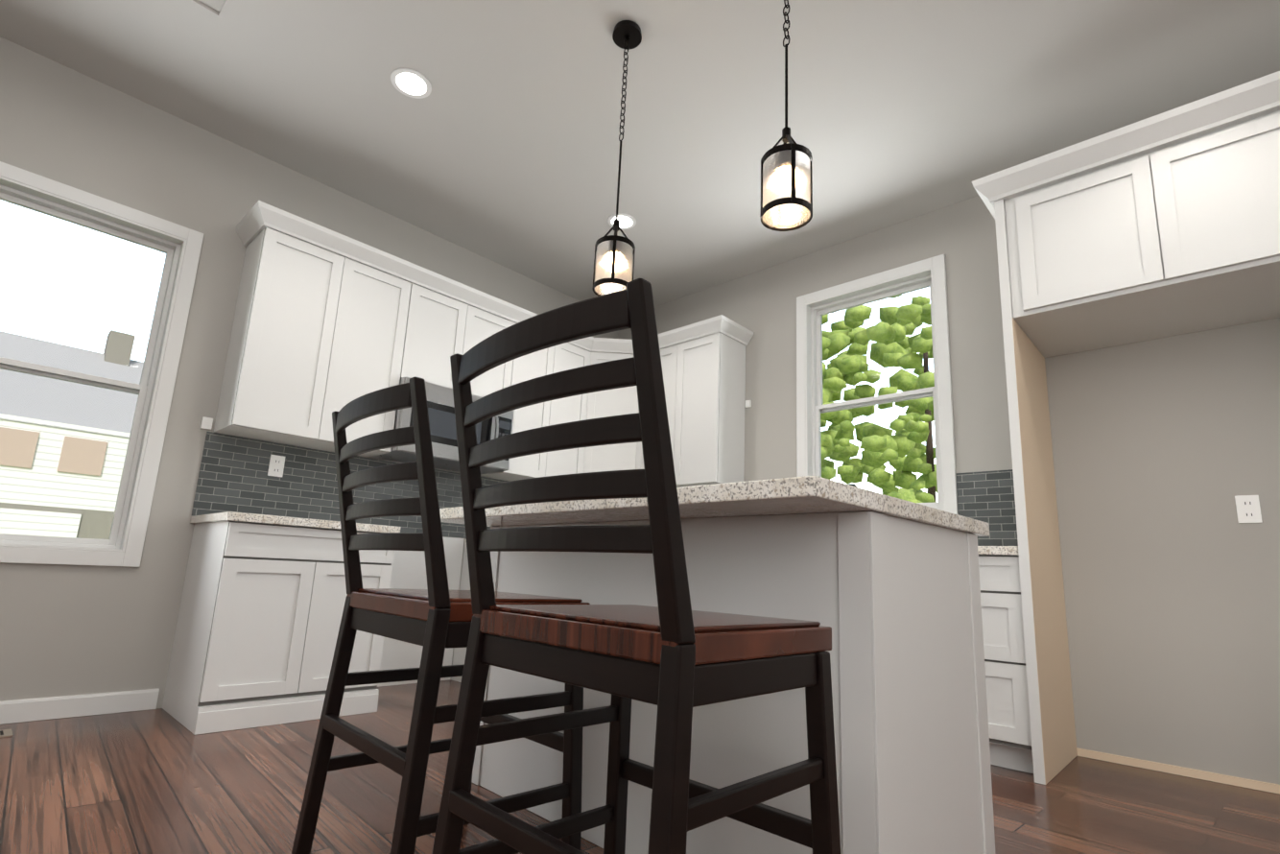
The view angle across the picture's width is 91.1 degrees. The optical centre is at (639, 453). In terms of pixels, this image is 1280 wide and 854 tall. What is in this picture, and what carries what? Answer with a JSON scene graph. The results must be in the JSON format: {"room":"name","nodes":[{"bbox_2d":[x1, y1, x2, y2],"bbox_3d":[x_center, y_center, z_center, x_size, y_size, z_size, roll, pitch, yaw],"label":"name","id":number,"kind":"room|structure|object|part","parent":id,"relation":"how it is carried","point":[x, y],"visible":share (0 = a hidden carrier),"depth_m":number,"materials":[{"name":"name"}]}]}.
{"room":"kitchen","nodes":[
{"label":"kitchen","id":0,"kind":"room"},
{"bbox_2d":[0,36,618,708],"bbox_3d":[-2.555,-0.398,3.047,0.160,3.160,6.920,-8,-15,43],"label":"wall","id":1,"kind":"structure","parent":0,"point":[65,629],"depth_m":3.08,"materials":[{"name":"grey paint"}]},
{"bbox_2d":[0,688,159,724],"bbox_3d":[-3.539,0.854,1.673,0.014,0.090,3.664,-8,-15,43],"label":"baseboard","id":2,"kind":"structure","parent":1,"relation":"attached to","point":[44,708],"depth_m":2.76,"materials":[{"name":"white wood"}]},
{"bbox_2d":[0,161,203,567],"bbox_3d":[-2.761,-0.391,2.808,0.179,1.725,1.080,-8,-15,43],"label":"window","id":3,"kind":"structure","parent":1,"relation":"in","point":[39,201],"depth_m":3.02,"materials":[{"name":"white wood"}]},
{"bbox_2d":[208,205,426,462],"bbox_3d":[-1.774,-0.610,3.558,0.328,1.139,0.860,-8,-15,43],"label":"upper cabinet","id":4,"kind":"object","parent":1,"relation":"attached to","point":[323,320],"depth_m":3.36,"materials":[{"name":"white wood"}]},
{"bbox_3d":[-0.692,-1.013,3.982,1.414,0.090,2.934,-8,-15,43],"label":"crown moulding","id":5,"kind":"part","parent":4,"relation":"part of","materials":[{"name":"white wood"}]},
{"bbox_2d":[384,362,499,474],"bbox_3d":[-1.294,-0.192,3.964,0.400,0.502,0.630,-8,-15,43],"label":"upper cabinet","id":6,"kind":"object","parent":1,"relation":"attached to","point":[438,387],"depth_m":3.81,"materials":[{"name":"white wood"}]},
{"bbox_2d":[366,376,515,474],"bbox_3d":[-1.228,-0.153,3.987,0.456,0.439,0.766,-8,-15,43],"label":"microwave","id":7,"kind":"object","parent":6,"relation":"in","point":[439,397],"depth_m":3.81,"materials":[{"name":"silver metal"}]},
{"bbox_2d":[415,270,511,389],"bbox_3d":[-1.250,-0.702,4.139,0.328,0.689,0.770,-8,-15,43],"label":"upper cabinet","id":8,"kind":"object","parent":1,"relation":"attached to","point":[456,319],"depth_m":3.99,"materials":[{"name":"white wood"}]},
{"bbox_2d":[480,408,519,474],"bbox_3d":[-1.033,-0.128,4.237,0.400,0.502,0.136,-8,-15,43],"label":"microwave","id":9,"kind":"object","parent":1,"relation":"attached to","point":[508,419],"depth_m":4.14,"materials":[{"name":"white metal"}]},
{"bbox_2d":[480,305,588,481],"bbox_3d":[-0.747,-0.360,4.601,0.371,1.139,0.808,-8,-15,43],"label":"upper cabinet","id":10,"kind":"object","parent":1,"relation":"attached to","point":[574,354],"depth_m":4.47,"materials":[{"name":"white wood"}]},
{"bbox_2d":[0,679,1279,853],"bbox_3d":[0.208,0.796,0.120,7.920,0.050,6.920,-8,-15,43],"label":"floor","id":11,"kind":"structure","parent":0,"point":[157,781],"depth_m":2.05,"materials":[{"name":"brown wood"}]},
{"bbox_2d":[0,729,12,737],"bbox_3d":[-2.598,1.074,2.359,0.120,0.005,0.340,-8,-15,43],"label":"floor vent","id":12,"kind":"object","parent":11,"relation":"in","point":[6,732],"visible":0.94,"depth_m":2.46,"materials":[{"name":"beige metal"}]},
{"bbox_2d":[162,520,400,734],"bbox_3d":[-1.773,0.818,3.133,0.626,0.875,0.760,-8,-15,43],"label":"base cabinet","id":13,"kind":"object","parent":11,"relation":"on","point":[261,608],"depth_m":2.85,"materials":[{"name":"white wood"}]},
{"bbox_2d":[189,512,400,533],"bbox_3d":[-1.751,0.368,3.209,0.643,0.038,0.785,-8,-15,43],"label":"countertop","id":14,"kind":"structure","parent":13,"relation":"on","point":[201,517],"depth_m":2.95,"materials":[{"name":"beige stone"}]},
{"bbox_3d":[-1.475,0.960,3.896,0.002,0.913,0.766,-8,-15,43],"label":"range bay primed panel","id":15,"kind":"part","parent":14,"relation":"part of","materials":[{"name":"white"}]},
{"bbox_2d":[291,376,590,853],"bbox_3d":[-0.504,0.454,1.613,0.584,1.124,0.569,-8,-15,43],"label":"bar chair","id":16,"kind":"object","parent":11,"relation":"on","point":[434,619],"visible":0.79,"depth_m":1.46,"materials":[{"name":"brown wood"}]},
{"bbox_2d":[446,543,470,682],"bbox_3d":[-0.711,1.074,4.205,0.678,0.875,0.739,-8,-15,43],"label":"base cabinet","id":17,"kind":"object","parent":11,"relation":"on","point":[459,657],"depth_m":4.16,"materials":[{"name":"white wood"}]},
{"bbox_2d":[431,278,840,853],"bbox_3d":[-0.028,0.379,1.112,0.573,1.124,0.562,-8,-15,43],"label":"bar chair","id":18,"kind":"object","parent":11,"relation":"on","point":[674,656],"visible":1,"depth_m":0.98,"materials":[{"name":"brown wood"}]},
{"bbox_2d":[471,510,995,853],"bbox_3d":[0.177,0.680,1.965,1.497,0.874,0.723,-8,-15,43],"label":"kitchen island","id":19,"kind":"object","parent":11,"relation":"on","point":[887,588],"depth_m":1.45,"materials":[{"name":"white wood"}]},
{"bbox_2d":[439,475,989,536],"bbox_3d":[0.118,0.216,1.984,1.552,0.037,1.012,-8,-15,43],"label":"island countertop","id":20,"kind":"structure","parent":19,"relation":"on","point":[805,494],"depth_m":1.38,"materials":[{"name":"beige stone"}]},
{"bbox_2d":[978,550,1071,784],"bbox_3d":[1.611,0.935,2.941,0.490,0.875,0.618,-8,-15,43],"label":"base cabinet","id":21,"kind":"object","parent":11,"relation":"on","point":[1027,698],"depth_m":2.61,"materials":[{"name":"white wood"}]},
{"bbox_2d":[461,535,1052,558],"bbox_3d":[0.413,0.556,3.669,3.146,0.038,1.343,-8,-15,43],"label":"countertop","id":22,"kind":"structure","parent":21,"relation":"on","point":[985,546],"depth_m":2.71,"materials":[{"name":"beige stone"}]},
{"bbox_2d":[0,0,1279,307],"bbox_3d":[0.346,-2.229,0.707,7.920,0.200,6.920,-8,-15,43],"label":"ceiling","id":23,"kind":"structure","parent":0,"point":[499,144],"depth_m":2.98,"materials":[{"name":"grey paint"}]},
{"bbox_2d":[390,68,431,98],"bbox_3d":[-1.082,-1.749,2.970,0.184,0.007,0.184,-8,-15,43],"label":"recessed light","id":24,"kind":"object","parent":23,"relation":"in","point":[411,82],"visible":1,"depth_m":2.96,"materials":[{"name":"white"}]},
{"bbox_2d":[592,20,641,296],"bbox_3d":[-0.079,-1.196,2.525,0.152,1.170,0.152,-8,-15,43],"label":"pendant light","id":25,"kind":"object","parent":23,"relation":"hanging from","point":[613,263],"visible":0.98,"depth_m":2.42,"materials":[{"name":"brown metal"}]},
{"bbox_3d":[-0.101,-0.717,2.432,0.140,0.180,0.140,-8,-15,43],"label":"lamp shade","id":26,"kind":"part","parent":25,"relation":"part of","materials":[{"name":"white glass"}]},
{"bbox_3d":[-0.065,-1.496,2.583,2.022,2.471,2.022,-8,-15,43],"label":"chain","id":27,"kind":"part","parent":25,"relation":"part of","materials":[{"name":"brown metal"}]},
{"bbox_2d":[607,213,636,229],"bbox_3d":[-0.117,-1.495,4.051,0.184,0.007,0.184,-8,-15,43],"label":"recessed light","id":28,"kind":"object","parent":23,"relation":"in","point":[628,222],"visible":0.9,"depth_m":4.04,"materials":[{"name":"white"}]},
{"bbox_2d":[759,0,812,231],"bbox_3d":[0.463,-1.277,1.983,0.152,1.170,0.152,-8,-15,43],"label":"pendant light","id":29,"kind":"object","parent":23,"relation":"hanging from","point":[786,187],"visible":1,"depth_m":1.85,"materials":[{"name":"brown metal"}]},
{"bbox_3d":[0.441,-0.797,1.890,0.140,0.180,0.140,-8,-15,43],"label":"lamp shade","id":30,"kind":"part","parent":29,"relation":"part of","materials":[{"name":"white glass"}]},
{"bbox_3d":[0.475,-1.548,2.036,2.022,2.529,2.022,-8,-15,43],"label":"chain","id":31,"kind":"part","parent":29,"relation":"part of","materials":[{"name":"brown metal"}]},
{"bbox_2d":[617,195,1279,784],"bbox_3d":[2.641,-0.213,2.778,7.760,3.160,0.160,-8,-15,43],"label":"wall","id":32,"kind":"structure","parent":0,"point":[1165,451],"depth_m":2.88,"materials":[{"name":"grey paint"}]},
{"bbox_2d":[580,336,638,473],"bbox_3d":[-0.217,-0.269,4.949,0.658,1.139,0.658,-8,-15,43],"label":"upper cabinet","id":33,"kind":"object","parent":32,"relation":"attached to","point":[620,401],"depth_m":4.77,"materials":[{"name":"white wood"}]},
{"bbox_2d":[638,316,749,487],"bbox_3d":[0.334,-0.305,4.632,0.798,1.139,0.371,-8,-15,43],"label":"upper cabinet","id":34,"kind":"object","parent":32,"relation":"attached to","point":[704,377],"depth_m":4.40,"materials":[{"name":"white wood"}]},
{"bbox_2d":[796,254,958,514],"bbox_3d":[1.457,-0.318,3.921,0.965,1.615,0.179,-8,-15,43],"label":"window","id":35,"kind":"structure","parent":32,"relation":"in","point":[815,312],"depth_m":3.95,"materials":[{"name":"white wood"}]},
{"bbox_2d":[998,74,1279,362],"bbox_3d":[2.270,-0.933,2.727,1.044,0.679,0.658,-8,-15,43],"label":"upper cabinet","id":36,"kind":"object","parent":32,"relation":"attached to","point":[1162,225],"depth_m":2.54,"materials":[{"name":"white wood"}]},
{"bbox_3d":[2.263,-1.223,2.754,1.275,0.100,0.728,-8,-15,43],"label":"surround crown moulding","id":37,"kind":"part","parent":36,"relation":"part of","materials":[{"name":"white wood"}]},
{"bbox_2d":[1076,747,1279,794],"bbox_3d":[2.390,1.321,2.532,1.042,0.033,0.011,-8,-15,43],"label":"baseboard","id":38,"kind":"structure","parent":32,"relation":"attached to","point":[1198,773],"depth_m":2.63,"materials":[{"name":"beige wood"}]},
{"label":"outside","id":39,"kind":"structure","parent":0,"visible":0},
{"bbox_3d":[-11.285,3.346,15.145,150.000,0.240,160.000,-8,-15,43],"label":"lawn","id":40,"kind":"structure","parent":39,"visible":0},
{"bbox_2d":[0,330,143,551],"bbox_3d":[-23.180,-1.068,18.448,9.100,8.610,19.080,-8,-15,43],"label":"house","id":41,"kind":"structure","parent":40,"relation":"on","point":[74,422],"depth_m":18.79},
{"bbox_2d":[820,312,875,484],"bbox_3d":[5.708,-0.142,29.146,9.556,13.452,9.749,-8,-15,43],"label":"tree","id":42,"kind":"object","parent":40,"relation":"on","point":[856,347],"depth_m":29.21,"materials":[{"name":"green plant"}]},
{"bbox_2d":[820,315,876,474],"bbox_3d":[3.650,-0.426,20.026,6.759,10.352,6.937,-8,-15,43],"label":"tree","id":43,"kind":"object","parent":40,"relation":"on","point":[836,378],"depth_m":19.24,"materials":[{"name":"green plant"}]},
{"bbox_2d":[820,294,936,501],"bbox_3d":[9.532,-1.073,20.533,8.787,12.340,8.614,-8,-15,43],"label":"tree","id":44,"kind":"object","parent":40,"relation":"on","point":[871,458],"depth_m":20.52,"materials":[{"name":"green plant"}]},
{"bbox_2d":[827,295,936,495],"bbox_3d":[13.537,-0.256,28.976,10.398,14.310,10.703,-8,-15,43],"label":"tree","id":45,"kind":"object","parent":40,"relation":"on","point":[907,343],"depth_m":29.34,"materials":[{"name":"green plant"}]},
{"bbox_2d":[837,304,937,502],"bbox_3d":[6.992,0.082,14.491,4.826,7.547,4.898,-8,-15,43],"label":"tree","id":46,"kind":"object","parent":40,"relation":"on","point":[923,469],"depth_m":14.73,"materials":[{"name":"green plant"}]},
{"bbox_2d":[898,464,937,502],"bbox_3d":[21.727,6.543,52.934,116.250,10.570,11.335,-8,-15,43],"label":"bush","id":47,"kind":"object","parent":40,"relation":"on","point":[906,494],"depth_m":48.30,"materials":[{"name":"green plant"}]}
]}

